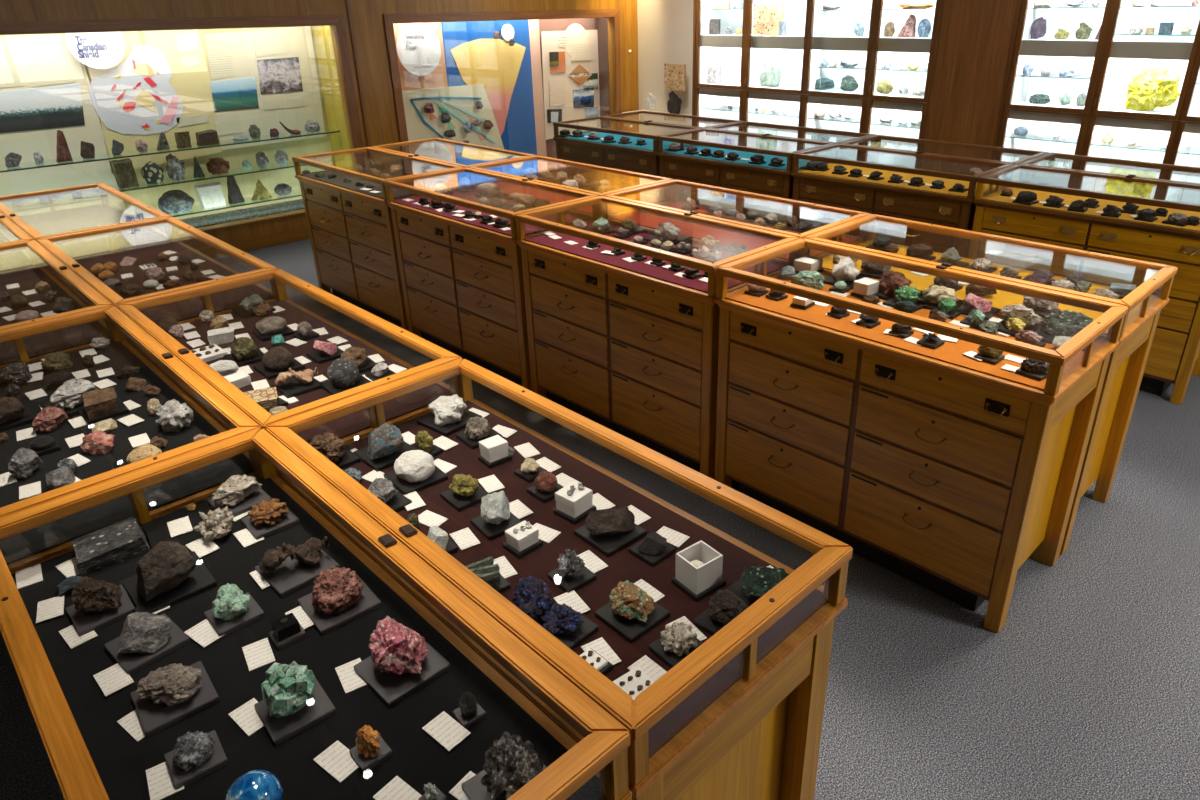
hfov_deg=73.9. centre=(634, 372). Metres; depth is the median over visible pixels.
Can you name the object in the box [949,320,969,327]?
card
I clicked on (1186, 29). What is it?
specimen
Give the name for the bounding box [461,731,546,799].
specimen
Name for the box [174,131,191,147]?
specimen
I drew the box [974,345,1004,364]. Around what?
specimen
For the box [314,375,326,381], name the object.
card
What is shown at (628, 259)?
card
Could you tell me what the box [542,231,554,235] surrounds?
card
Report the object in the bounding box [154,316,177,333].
specimen
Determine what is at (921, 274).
card
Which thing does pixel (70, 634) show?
card
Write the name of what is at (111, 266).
specimen
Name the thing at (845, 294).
card
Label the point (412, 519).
specimen
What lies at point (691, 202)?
specimen
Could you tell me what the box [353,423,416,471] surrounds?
specimen
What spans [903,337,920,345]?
card
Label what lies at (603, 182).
specimen
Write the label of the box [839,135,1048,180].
display case
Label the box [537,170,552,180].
specimen
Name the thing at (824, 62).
specimen
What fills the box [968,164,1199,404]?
display case
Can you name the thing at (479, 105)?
specimen
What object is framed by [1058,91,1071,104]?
specimen
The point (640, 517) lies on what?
card
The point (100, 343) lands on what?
specimen
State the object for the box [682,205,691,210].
specimen
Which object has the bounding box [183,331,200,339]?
card
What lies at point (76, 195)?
specimen
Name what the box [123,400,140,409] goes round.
card
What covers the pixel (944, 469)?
display case
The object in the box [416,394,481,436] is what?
specimen
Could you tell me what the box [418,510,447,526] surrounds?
card
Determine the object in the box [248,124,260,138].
specimen
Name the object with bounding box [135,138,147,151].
specimen
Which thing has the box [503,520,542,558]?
box
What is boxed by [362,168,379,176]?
specimen
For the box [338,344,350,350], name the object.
card
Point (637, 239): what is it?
specimen
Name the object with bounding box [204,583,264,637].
specimen
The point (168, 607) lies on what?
card
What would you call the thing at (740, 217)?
specimen
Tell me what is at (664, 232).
specimen
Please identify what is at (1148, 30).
specimen
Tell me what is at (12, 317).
card
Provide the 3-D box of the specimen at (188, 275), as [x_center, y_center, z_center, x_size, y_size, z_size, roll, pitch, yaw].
[-1.861,-0.407,3.326,0.042,0.038,0.054,-15,28,-27]
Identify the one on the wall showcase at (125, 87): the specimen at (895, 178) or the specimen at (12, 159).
the specimen at (12, 159)
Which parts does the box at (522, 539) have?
box lid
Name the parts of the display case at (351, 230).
corner post, leg, drawer, drawer, drawer, rail, drawer, rail, drawer frame, drawer, kick plate, drawer, corner post, drawer, drawer, handle plate, corner post, leg, rail, rail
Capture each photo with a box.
[0,84,84,132]
[210,77,258,111]
[257,57,302,93]
[549,52,558,65]
[550,52,564,72]
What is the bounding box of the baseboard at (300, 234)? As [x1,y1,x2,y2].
[178,166,556,257]
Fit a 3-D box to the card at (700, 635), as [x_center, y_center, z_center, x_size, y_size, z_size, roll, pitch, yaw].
[0.092,0.458,1.412,0.042,0.002,0.066,-16,29,-30]
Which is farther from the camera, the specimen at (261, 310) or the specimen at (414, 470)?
the specimen at (261, 310)
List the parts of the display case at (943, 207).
leg, corner post, handle plate, rail, drawer, drawer, corner post, handle plate, drawer frame, rail, handle plate, drawer, drawer, rail, handle plate, leg, panel, corner post, rail, corner post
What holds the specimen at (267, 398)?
on the display case at (359, 424)
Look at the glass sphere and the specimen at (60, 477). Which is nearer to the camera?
the glass sphere
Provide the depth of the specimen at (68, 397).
2.23 m
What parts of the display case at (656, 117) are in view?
rail, rail, glass, rail, rail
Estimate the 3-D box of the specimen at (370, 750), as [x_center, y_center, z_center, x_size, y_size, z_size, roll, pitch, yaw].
[-0.393,0.546,1.179,0.046,0.056,0.046,-22,32,-38]
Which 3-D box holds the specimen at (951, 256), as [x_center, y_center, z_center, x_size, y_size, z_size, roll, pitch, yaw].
[1.327,-0.486,3.336,0.112,0.074,0.112,-21,31,-37]
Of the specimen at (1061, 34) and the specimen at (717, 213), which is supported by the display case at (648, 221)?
the specimen at (717, 213)
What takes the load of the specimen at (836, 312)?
on the display case at (944, 469)
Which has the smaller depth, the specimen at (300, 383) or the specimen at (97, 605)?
the specimen at (97, 605)
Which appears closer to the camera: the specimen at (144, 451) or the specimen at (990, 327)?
the specimen at (144, 451)
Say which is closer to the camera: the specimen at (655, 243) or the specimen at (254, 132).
the specimen at (655, 243)
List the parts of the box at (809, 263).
box lid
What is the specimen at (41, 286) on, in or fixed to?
on the display case at (38, 346)
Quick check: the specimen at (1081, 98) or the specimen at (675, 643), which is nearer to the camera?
the specimen at (675, 643)
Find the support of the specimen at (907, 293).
on the display case at (944, 469)
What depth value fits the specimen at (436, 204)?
4.48 m
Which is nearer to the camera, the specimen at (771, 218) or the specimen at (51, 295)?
the specimen at (51, 295)
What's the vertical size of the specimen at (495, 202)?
0.060 m
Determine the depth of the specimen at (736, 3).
7.62 m
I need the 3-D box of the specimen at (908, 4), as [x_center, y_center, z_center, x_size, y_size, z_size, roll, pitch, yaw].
[2.280,-2.990,6.462,0.120,0.065,0.330,-23,33,-39]
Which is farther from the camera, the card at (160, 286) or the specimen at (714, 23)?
the specimen at (714, 23)
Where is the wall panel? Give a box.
[925,0,1016,159]
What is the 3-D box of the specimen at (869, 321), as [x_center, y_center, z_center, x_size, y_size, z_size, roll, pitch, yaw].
[0.807,-0.187,2.743,0.061,0.043,0.061,-22,32,-38]
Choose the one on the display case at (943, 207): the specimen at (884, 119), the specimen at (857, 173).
the specimen at (857, 173)
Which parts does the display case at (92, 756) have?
rail, rail, corner post, rail, rail, corner post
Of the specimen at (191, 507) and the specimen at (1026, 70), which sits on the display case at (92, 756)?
the specimen at (191, 507)
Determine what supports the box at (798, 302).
on the display case at (944, 469)
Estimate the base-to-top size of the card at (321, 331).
0.002 m
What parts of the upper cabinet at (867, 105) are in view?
door frame, door frame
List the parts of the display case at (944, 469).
corner post, leg, handle, handle plate, rail, handle, handle, drawer, handle, drawer, drawer, drawer, corner post, handle, handle plate, kick plate, drawer frame, handle, handle plate, rail, handle, drawer, handle, handle, drawer, drawer, drawer, rail, handle, handle plate, leg, panel, corner post, leg, rail, corner post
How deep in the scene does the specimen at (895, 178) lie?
4.89 m
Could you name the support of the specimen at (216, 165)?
on the wall showcase at (125, 87)
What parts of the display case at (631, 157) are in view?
corner post, leg, rail, drawer, drawer, rail, drawer frame, handle plate, glass, drawer, drawer, handle plate, rail, corner post, leg, rail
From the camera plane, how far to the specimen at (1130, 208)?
4.11 m
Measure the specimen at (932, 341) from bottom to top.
0.040 m
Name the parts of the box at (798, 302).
box lid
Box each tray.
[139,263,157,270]
[191,344,226,361]
[579,648,612,674]
[613,666,653,699]
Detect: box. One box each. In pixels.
[224,371,250,387]
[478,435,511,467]
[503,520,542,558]
[553,481,595,523]
[671,540,725,601]
[790,296,814,309]
[794,255,823,273]
[850,277,879,297]
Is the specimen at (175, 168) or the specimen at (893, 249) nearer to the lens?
the specimen at (893, 249)
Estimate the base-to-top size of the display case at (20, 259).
1.008 m
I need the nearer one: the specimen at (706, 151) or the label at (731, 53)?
the specimen at (706, 151)
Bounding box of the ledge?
[622,110,691,114]
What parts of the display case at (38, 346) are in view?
rail, corner post, rail, rail, corner post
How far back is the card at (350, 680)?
1.33 m
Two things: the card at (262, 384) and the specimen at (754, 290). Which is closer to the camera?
the card at (262, 384)
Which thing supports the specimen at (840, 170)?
on the display case at (943, 207)
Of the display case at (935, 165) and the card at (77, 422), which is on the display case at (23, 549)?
the card at (77, 422)
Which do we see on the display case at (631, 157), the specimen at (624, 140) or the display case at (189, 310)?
the specimen at (624, 140)
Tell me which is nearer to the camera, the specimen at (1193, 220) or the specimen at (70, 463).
the specimen at (70, 463)
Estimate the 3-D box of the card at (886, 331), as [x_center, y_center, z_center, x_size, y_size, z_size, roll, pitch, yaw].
[0.871,-0.135,2.666,0.066,0.002,0.042,15,29,31]
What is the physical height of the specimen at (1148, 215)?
0.055 m
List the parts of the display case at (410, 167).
corner post, rail, rail, corner post, rail, rail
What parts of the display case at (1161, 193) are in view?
rail, corner post, rail, rail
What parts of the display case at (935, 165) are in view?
corner post, rail, corner post, rail, rail, rail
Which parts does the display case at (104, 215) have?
rail, rail, rail, corner post, rail, corner post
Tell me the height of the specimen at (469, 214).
0.040 m
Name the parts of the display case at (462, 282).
corner post, handle plate, leg, drawer, rail, drawer, drawer, drawer, handle plate, rail, handle plate, drawer frame, kick plate, drawer, drawer, drawer, drawer, handle plate, corner post, leg, rail, rail, corner post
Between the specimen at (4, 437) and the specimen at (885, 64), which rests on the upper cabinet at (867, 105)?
the specimen at (885, 64)
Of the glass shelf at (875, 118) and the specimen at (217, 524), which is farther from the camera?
the glass shelf at (875, 118)
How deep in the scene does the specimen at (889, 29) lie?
6.66 m
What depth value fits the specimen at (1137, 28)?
5.45 m
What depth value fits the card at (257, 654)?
1.38 m
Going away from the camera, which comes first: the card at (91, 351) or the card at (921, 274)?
the card at (91, 351)
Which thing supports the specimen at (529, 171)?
on the display case at (507, 188)
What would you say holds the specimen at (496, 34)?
attached to the wall showcase at (555, 70)
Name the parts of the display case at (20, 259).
rail, rail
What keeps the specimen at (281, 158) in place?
on the wall showcase at (125, 87)
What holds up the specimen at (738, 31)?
on the upper cabinet at (740, 88)
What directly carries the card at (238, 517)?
on the display case at (92, 756)
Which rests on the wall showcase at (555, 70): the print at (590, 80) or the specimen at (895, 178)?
the print at (590, 80)
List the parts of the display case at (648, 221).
corner post, rail, corner post, rail, rail, rail, corner post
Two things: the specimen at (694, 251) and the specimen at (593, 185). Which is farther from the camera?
the specimen at (593, 185)
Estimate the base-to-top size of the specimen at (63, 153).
0.230 m
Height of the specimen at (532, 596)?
0.089 m
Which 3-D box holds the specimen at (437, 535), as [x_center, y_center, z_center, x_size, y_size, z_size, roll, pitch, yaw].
[-0.405,0.342,1.629,0.062,0.050,0.062,-19,30,-34]
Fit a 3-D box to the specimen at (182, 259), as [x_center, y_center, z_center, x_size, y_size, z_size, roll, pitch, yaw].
[-2.009,-0.508,3.554,0.058,0.037,0.075,-15,28,-27]
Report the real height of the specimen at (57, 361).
0.048 m
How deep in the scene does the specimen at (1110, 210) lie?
4.05 m
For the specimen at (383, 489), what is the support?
on the display case at (740, 717)
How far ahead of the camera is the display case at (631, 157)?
6.56 m
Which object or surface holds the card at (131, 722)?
on the display case at (92, 756)
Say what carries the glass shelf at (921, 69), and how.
attached to the upper cabinet at (867, 105)
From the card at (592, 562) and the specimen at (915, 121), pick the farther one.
the specimen at (915, 121)
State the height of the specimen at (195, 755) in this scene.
0.050 m
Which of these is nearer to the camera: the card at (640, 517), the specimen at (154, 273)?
the card at (640, 517)
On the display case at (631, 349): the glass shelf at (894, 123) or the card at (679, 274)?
the card at (679, 274)
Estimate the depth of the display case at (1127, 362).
3.06 m
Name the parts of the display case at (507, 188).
corner post, rail, rail, corner post, rail, rail, corner post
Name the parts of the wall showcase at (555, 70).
peach panel, blue panel, peach panel, story panel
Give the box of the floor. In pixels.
[0,238,1199,799]
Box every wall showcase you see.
[0,26,352,232]
[393,17,609,169]
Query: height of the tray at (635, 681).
0.015 m
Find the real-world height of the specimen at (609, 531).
0.063 m
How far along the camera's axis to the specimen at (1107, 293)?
2.90 m
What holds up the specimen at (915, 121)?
on the upper cabinet at (867, 105)
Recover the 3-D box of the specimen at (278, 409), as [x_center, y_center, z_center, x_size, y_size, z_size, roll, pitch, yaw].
[-0.982,0.105,2.196,0.052,0.026,0.029,-13,27,-24]
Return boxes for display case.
[0,183,171,266]
[0,212,33,273]
[0,240,113,368]
[0,306,261,571]
[0,429,631,799]
[36,217,278,338]
[116,269,461,469]
[265,359,852,799]
[292,147,464,330]
[371,138,535,184]
[384,167,598,390]
[467,155,673,215]
[514,196,800,479]
[553,116,701,196]
[601,111,743,141]
[603,179,870,262]
[656,128,835,221]
[706,121,875,158]
[714,238,1128,632]
[791,144,1014,257]
[804,214,1177,554]
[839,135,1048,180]
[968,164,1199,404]
[1019,152,1199,204]
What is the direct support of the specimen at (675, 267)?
on the display case at (631, 349)
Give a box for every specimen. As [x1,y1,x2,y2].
[0,291,10,301]
[0,363,31,384]
[0,397,34,431]
[0,432,8,442]
[5,152,21,167]
[6,383,20,395]
[8,448,42,478]
[10,295,28,308]
[12,200,24,207]
[15,310,39,321]
[28,436,60,456]
[32,406,68,431]
[33,152,43,163]
[35,281,49,291]
[38,195,59,203]
[39,379,97,416]
[41,352,72,371]
[42,371,75,389]
[45,290,60,300]
[46,466,75,488]
[52,297,74,311]
[55,576,82,596]
[56,130,72,161]
[57,458,77,471]
[66,576,136,635]
[71,192,82,198]
[71,516,151,577]
[79,387,129,424]
[80,141,94,158]
[81,431,114,454]
[82,354,94,366]
[90,337,109,348]
[91,263,104,274]
[92,418,116,432]
[98,270,114,280]
[103,262,117,272]
[103,278,122,289]
[104,611,189,674]
[109,158,138,188]
[111,139,123,154]
[115,366,140,378]
[120,256,136,265]
[120,284,142,295]
[120,541,216,612]
[125,377,145,391]
[126,444,161,463]
[130,661,219,736]
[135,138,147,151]
[135,208,150,218]
[141,161,163,183]
[143,267,170,283]
[143,280,158,288]
[143,385,160,395]
[147,398,160,415]
[150,436,167,447]
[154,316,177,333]
[155,399,193,432]
[156,252,169,261]
[157,133,169,150]
[158,190,193,213]
[163,279,181,288]
[164,730,227,788]
[166,154,185,179]
[169,325,184,337]
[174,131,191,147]
[177,255,191,264]
[183,271,194,280]
[186,503,196,510]
[189,262,198,269]
[193,156,204,177]
[193,182,225,208]
[193,506,233,540]
[194,434,209,441]
[195,129,219,145]
[196,276,207,281]
[199,310,213,322]
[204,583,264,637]
[206,157,229,173]
[207,327,233,344]
[207,475,271,516]
[209,360,238,375]
[210,316,228,329]
[224,337,263,366]
[227,176,244,203]
[232,136,248,140]
[232,294,275,318]
[241,498,299,539]
[242,160,251,169]
[243,387,288,411]
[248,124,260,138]
[251,179,271,199]
[252,316,294,341]
[253,303,271,316]
[253,346,304,379]
[254,661,335,745]
[255,151,269,167]
[255,537,339,597]
[269,406,287,414]
[269,613,306,649]
[270,128,278,136]
[271,334,284,344]
[273,368,321,397]
[274,150,287,164]
[274,183,291,195]
[279,121,300,134]
[293,321,319,340]
[297,566,381,634]
[304,120,319,131]
[306,340,343,363]
[307,432,360,468]
[315,172,325,177]
[318,358,370,394]
[327,174,336,178]
[340,346,376,372]
[343,178,352,182]
[344,467,361,482]
[349,725,392,772]
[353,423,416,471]
[354,165,362,171]
[354,616,450,706]
[356,182,364,185]
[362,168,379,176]
[363,157,369,164]
[365,362,395,380]
[366,159,387,168]
[366,184,373,187]
[367,478,411,511]
[379,174,391,178]
[383,450,447,494]
[388,165,405,173]
[407,513,419,527]
[410,430,442,456]
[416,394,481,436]
[418,197,429,204]
[419,782,446,799]
[424,103,433,112]
[427,526,457,554]
[429,199,445,208]
[434,184,452,194]
[440,474,489,511]
[441,112,451,122]
[443,203,457,211]
[444,130,455,137]
[451,177,476,192]
[453,692,485,728]
[455,416,501,448]
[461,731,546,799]
[462,122,472,132]
[463,210,474,218]
[465,556,510,592]
[470,491,521,540]
[473,119,481,126]
[473,212,484,218]
[474,182,498,198]
[476,101,482,108]
[478,197,488,204]
[480,215,493,223]
[484,120,493,128]
[489,198,509,209]
[493,218,510,227]
[494,31,499,38]
[496,191,507,197]
[508,192,534,207]
[508,446,514,454]
[509,39,514,45]
[512,204,525,212]
[513,575,557,628]
[514,458,546,482]
[521,168,540,176]
[526,174,537,179]
[527,471,562,502]
[533,199,549,207]
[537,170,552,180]
[539,603,597,649]
[544,176,560,184]
[547,549,596,592]
[557,171,567,184]
[558,129,570,136]
[562,180,580,188]
[571,130,584,137]
[571,219,591,229]
[574,174,588,187]
[574,507,646,556]
[583,179,600,190]
[585,217,615,234]
[586,241,599,248]
[587,132,599,139]
[594,185,611,193]
[595,580,669,642]
[600,179,615,189]
[602,135,615,142]
[611,247,624,255]
[613,228,630,239]
[614,218,646,234]
[618,136,631,143]
[629,236,647,244]
[629,532,674,566]
[631,252,646,260]
[635,139,646,145]
[643,222,691,244]
[645,93,654,110]
[647,239,661,247]
[649,622,702,667]
[650,257,665,266]
[656,240,678,252]
[664,64,685,90]
[667,91,681,113]
[667,143,682,151]
[669,262,684,271]
[676,242,693,254]
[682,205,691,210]
[682,267,701,279]
[684,146,699,154]
[687,197,698,210]
[689,249,698,255]
[691,246,711,258]
[693,235,727,252]
[693,589,747,635]
[699,148,712,155]
[705,205,723,214]
[705,250,725,262]
[707,66,720,82]
[709,19,720,33]
[710,210,724,217]
[712,150,725,157]
[715,0,730,9]
[722,209,738,219]
[722,243,737,255]
[725,27,731,34]
[725,152,739,160]
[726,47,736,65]
[727,566,787,606]
[732,0,742,9]
[734,213,749,222]
[735,244,746,254]
[736,28,741,34]
[745,212,758,222]
[745,284,768,296]
[748,154,765,164]
[751,218,767,226]
[753,3,784,34]
[760,51,780,86]
[764,213,782,226]
[766,289,787,300]
[768,157,784,166]
[773,222,786,230]
[778,21,786,34]
[778,266,795,277]
[784,215,797,230]
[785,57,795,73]
[790,270,824,289]
[794,221,812,232]
[804,161,818,170]
[809,222,820,228]
[814,110,824,116]
[815,78,833,89]
[816,163,828,171]
[820,26,827,35]
[821,58,828,65]
[823,1,840,9]
[823,256,870,289]
[827,306,849,318]
[828,57,837,65]
[829,112,841,118]
[829,281,850,293]
[832,165,847,174]
[832,254,857,263]
[840,54,858,66]
[840,75,858,90]
[844,113,853,119]
[848,168,862,177]
[853,22,863,35]
[856,313,880,328]
[859,260,893,278]
[862,295,879,303]
[865,234,897,251]
[867,171,883,180]
[875,271,923,299]
[876,79,893,93]
[880,116,892,123]
[882,59,891,68]
[882,285,928,312]
[884,22,894,36]
[884,245,898,252]
[888,174,903,183]
[888,323,913,338]
[894,301,916,312]
[897,0,933,8]
[897,14,915,36]
[898,119,907,124]
[899,86,908,94]
[905,243,935,260]
[907,60,919,69]
[908,177,924,186]
[911,118,920,125]
[912,88,924,95]
[914,285,963,310]
[917,19,930,36]
[917,333,944,348]
[928,311,950,321]
[929,277,962,290]
[929,298,962,319]
[930,180,944,188]
[935,247,968,267]
[948,183,967,192]
[954,293,999,319]
[960,309,988,329]
[965,258,997,272]
[965,284,996,295]
[970,168,982,173]
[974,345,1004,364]
[979,321,998,334]
[997,304,1042,331]
[998,318,1031,336]
[1000,189,1012,196]
[1000,267,1021,278]
[1013,191,1038,204]
[1014,126,1027,135]
[1015,330,1045,346]
[1016,358,1049,380]
[1022,268,1058,285]
[1023,64,1032,74]
[1023,296,1060,317]
[1029,94,1049,103]
[1030,17,1046,38]
[1034,0,1053,6]
[1034,129,1044,136]
[1035,310,1096,350]
[1041,64,1051,74]
[1043,195,1064,207]
[1052,279,1074,289]
[1052,336,1070,348]
[1053,128,1068,139]
[1054,28,1069,38]
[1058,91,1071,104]
[1059,66,1074,76]
[1063,0,1086,6]
[1064,271,1091,289]
[1068,200,1088,212]
[1074,280,1089,292]
[1075,22,1092,39]
[1076,93,1086,105]
[1085,198,1099,208]
[1092,0,1099,6]
[1092,288,1119,298]
[1094,26,1100,39]
[1101,132,1114,143]
[1101,205,1121,217]
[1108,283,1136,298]
[1120,203,1138,213]
[1125,65,1179,110]
[1127,137,1144,146]
[1129,22,1144,33]
[1131,0,1144,5]
[1134,208,1157,221]
[1145,27,1154,33]
[1150,0,1161,5]
[1156,208,1167,216]
[1158,22,1173,33]
[1160,138,1168,148]
[1162,212,1188,226]
[1181,26,1192,33]
[1187,216,1199,225]
[1191,0,1198,5]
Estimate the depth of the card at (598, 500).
1.78 m
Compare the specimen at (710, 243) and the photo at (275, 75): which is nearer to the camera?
the specimen at (710, 243)
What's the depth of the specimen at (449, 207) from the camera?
4.38 m
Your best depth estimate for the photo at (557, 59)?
9.05 m
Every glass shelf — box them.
[0,128,337,170]
[704,105,769,112]
[750,109,798,116]
[810,114,879,123]
[812,64,895,68]
[872,119,919,127]
[880,67,926,71]
[1008,131,1101,139]
[1018,72,1115,78]
[1113,138,1160,143]
[1120,32,1195,34]
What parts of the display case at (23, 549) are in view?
rail, corner post, rail, rail, corner post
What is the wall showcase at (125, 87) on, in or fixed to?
attached to the wall at (367, 15)
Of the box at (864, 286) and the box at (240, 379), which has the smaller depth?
the box at (240, 379)
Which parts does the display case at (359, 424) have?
rail, rail, corner post, rail, rail, corner post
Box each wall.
[0,0,638,248]
[595,0,693,113]
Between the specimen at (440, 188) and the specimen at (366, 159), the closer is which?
the specimen at (440, 188)
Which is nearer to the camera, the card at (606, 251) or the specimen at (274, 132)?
the card at (606, 251)
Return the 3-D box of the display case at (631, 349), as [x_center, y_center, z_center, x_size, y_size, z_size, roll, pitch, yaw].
[0.067,-0.210,3.780,0.584,1.008,1.241,-23,33,-39]
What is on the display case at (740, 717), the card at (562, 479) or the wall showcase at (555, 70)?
the card at (562, 479)
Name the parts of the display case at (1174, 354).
leg, corner post, rail, handle plate, corner post, drawer, drawer, handle plate, rail, drawer frame, handle plate, rail, drawer, drawer, kick plate, drawer, drawer, leg, handle plate, leg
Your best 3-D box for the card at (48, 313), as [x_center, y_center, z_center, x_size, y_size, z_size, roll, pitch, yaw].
[-2.186,-0.220,2.974,0.066,0.002,0.042,19,31,37]
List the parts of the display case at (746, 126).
corner post, rail, glass, rail, rail, rail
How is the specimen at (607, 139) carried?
on the display case at (631, 157)
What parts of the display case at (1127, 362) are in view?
corner post, rail, corner post, rail, rail, leg, panel, corner post, leg, rail, corner post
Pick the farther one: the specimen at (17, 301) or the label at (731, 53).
the label at (731, 53)
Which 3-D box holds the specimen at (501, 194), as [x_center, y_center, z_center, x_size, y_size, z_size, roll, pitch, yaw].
[-0.790,-1.060,4.713,0.059,0.032,0.059,-20,31,-35]
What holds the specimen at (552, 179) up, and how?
on the display case at (507, 188)
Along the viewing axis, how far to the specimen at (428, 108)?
8.05 m
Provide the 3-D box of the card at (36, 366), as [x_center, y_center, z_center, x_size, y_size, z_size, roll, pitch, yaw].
[-1.897,-0.020,2.526,0.042,0.002,0.066,-23,33,-40]
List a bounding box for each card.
[0,306,11,312]
[0,472,17,486]
[2,314,15,320]
[6,283,19,288]
[15,564,42,588]
[16,427,35,440]
[19,481,40,499]
[22,289,37,295]
[25,389,46,399]
[27,372,42,382]
[28,301,44,306]
[28,362,43,371]
[36,595,64,622]
[40,311,56,316]
[55,557,79,577]
[59,624,97,648]
[61,454,90,466]
[65,434,84,447]
[68,416,87,428]
[72,369,90,378]
[79,348,96,357]
[93,355,109,363]
[93,379,115,388]
[93,663,133,696]
[96,367,114,377]
[117,414,144,426]
[117,709,145,741]
[121,273,132,278]
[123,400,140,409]
[128,433,149,447]
[146,762,183,799]
[153,606,170,613]
[155,284,163,289]
[164,250,176,254]
[166,266,177,271]
[167,516,192,537]
[181,323,195,330]
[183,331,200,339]
[184,619,224,647]
[186,339,205,347]
[186,537,219,557]
[192,259,204,263]
[201,269,214,274]
[208,275,224,278]
[219,313,232,319]
[220,347,230,356]
[228,322,243,328]
[228,698,263,735]
[233,511,249,521]
[233,528,264,547]
[235,333,250,338]
[236,366,252,373]
[242,638,275,670]
[249,570,270,588]
[251,379,269,389]
[273,306,285,312]
[279,395,298,403]
[285,338,306,345]
[285,605,313,629]
[287,323,297,330]
[294,356,311,363]
[313,328,327,334]
[313,740,358,782]
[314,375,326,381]
[327,336,347,344]
[335,658,366,693]
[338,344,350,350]
[361,470,384,481]
[368,354,384,362]
[373,776,421,799]
[388,364,405,372]
[401,431,414,444]
[404,491,425,510]
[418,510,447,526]
[422,711,470,750]
[433,436,457,450]
[433,459,456,472]
[449,771,475,799]
[450,527,479,549]
[469,408,489,417]
[478,475,504,492]
[492,425,516,437]
[494,556,517,578]
[509,500,532,518]
[514,442,539,457]
[533,523,560,542]
[535,457,560,471]
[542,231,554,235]
[548,235,561,238]
[554,590,590,613]
[556,473,580,486]
[564,240,578,244]
[577,550,607,572]
[581,637,620,664]
[592,493,614,509]
[600,250,613,254]
[622,257,636,261]
[627,655,666,681]
[628,505,650,524]
[634,579,664,601]
[656,526,689,546]
[667,616,706,640]
[673,272,685,277]
[699,277,707,281]
[813,301,828,306]
[830,291,848,296]
[877,302,892,308]
[883,329,896,335]
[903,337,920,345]
[910,271,927,275]
[913,328,933,334]
[937,334,957,342]
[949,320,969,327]
[963,351,981,360]
[989,317,1001,322]
[1001,364,1019,372]
[1004,354,1024,363]
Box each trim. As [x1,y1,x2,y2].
[0,14,342,34]
[336,15,364,164]
[345,0,370,146]
[383,14,409,152]
[384,9,618,23]
[614,9,621,113]
[692,0,695,115]
[920,0,944,150]
[990,0,1021,159]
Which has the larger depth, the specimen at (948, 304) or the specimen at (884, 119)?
the specimen at (884, 119)
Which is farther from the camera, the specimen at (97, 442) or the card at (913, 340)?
the card at (913, 340)
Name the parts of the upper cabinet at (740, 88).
door frame, door frame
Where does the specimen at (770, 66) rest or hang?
on the upper cabinet at (740, 88)
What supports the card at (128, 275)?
on the display case at (189, 310)
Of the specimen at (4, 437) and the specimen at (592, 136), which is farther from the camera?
the specimen at (592, 136)
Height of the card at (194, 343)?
0.002 m
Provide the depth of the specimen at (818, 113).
7.35 m
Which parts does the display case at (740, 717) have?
rail, rail, corner post, corner post, leg, rail, panel, rail, leg, corner post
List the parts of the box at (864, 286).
box lid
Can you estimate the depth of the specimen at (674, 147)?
6.09 m
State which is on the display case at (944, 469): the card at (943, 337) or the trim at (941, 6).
the card at (943, 337)
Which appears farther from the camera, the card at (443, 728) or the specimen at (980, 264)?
the specimen at (980, 264)
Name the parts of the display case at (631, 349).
corner post, leg, handle plate, rail, handle, handle, drawer, drawer, drawer, drawer, handle plate, corner post, rail, drawer frame, handle plate, kick plate, handle, handle, handle, drawer, drawer, drawer, drawer, handle, handle plate, rail, leg, corner post, rail, corner post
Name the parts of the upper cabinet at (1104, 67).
shelf rod, door frame, shelf rod, door frame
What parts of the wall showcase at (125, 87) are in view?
text panel, yellow panel, cream panel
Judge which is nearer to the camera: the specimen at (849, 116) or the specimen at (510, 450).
the specimen at (510, 450)
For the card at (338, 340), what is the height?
0.002 m
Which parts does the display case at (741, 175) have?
corner post, leg, handle plate, rail, drawer, drawer, corner post, handle plate, rail, drawer frame, handle plate, drawer, drawer, rail, handle plate, leg, corner post, rail, corner post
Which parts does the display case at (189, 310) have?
rail, rail, corner post, rail, rail, corner post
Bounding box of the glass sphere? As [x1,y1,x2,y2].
[225,769,282,799]
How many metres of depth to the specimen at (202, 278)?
3.30 m
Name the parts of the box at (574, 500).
box lid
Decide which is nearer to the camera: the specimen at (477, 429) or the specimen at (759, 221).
the specimen at (477, 429)
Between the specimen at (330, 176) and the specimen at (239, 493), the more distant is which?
the specimen at (330, 176)
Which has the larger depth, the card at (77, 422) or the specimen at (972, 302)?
the specimen at (972, 302)
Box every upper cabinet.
[695,0,809,137]
[800,0,939,151]
[995,0,1199,178]
[1164,42,1199,182]
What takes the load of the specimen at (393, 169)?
on the display case at (351, 230)
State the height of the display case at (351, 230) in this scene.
1.008 m
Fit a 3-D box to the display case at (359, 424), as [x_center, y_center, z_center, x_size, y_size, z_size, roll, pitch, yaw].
[-1.117,0.311,2.694,0.567,1.008,1.250,-23,33,-39]
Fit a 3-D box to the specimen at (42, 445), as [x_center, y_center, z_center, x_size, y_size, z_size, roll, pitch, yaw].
[-1.512,0.181,2.036,0.060,0.037,0.060,-22,32,-38]
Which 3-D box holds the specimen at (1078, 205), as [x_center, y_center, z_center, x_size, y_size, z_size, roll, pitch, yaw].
[2.329,-0.880,4.176,0.086,0.055,0.081,18,31,35]
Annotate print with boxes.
[547,109,561,122]
[573,88,593,107]
[583,73,597,89]
[585,107,597,117]
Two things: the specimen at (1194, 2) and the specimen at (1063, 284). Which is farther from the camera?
the specimen at (1194, 2)
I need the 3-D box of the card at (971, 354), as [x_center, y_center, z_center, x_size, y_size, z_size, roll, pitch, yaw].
[1.064,-0.053,2.483,0.042,0.002,0.066,-15,28,-28]

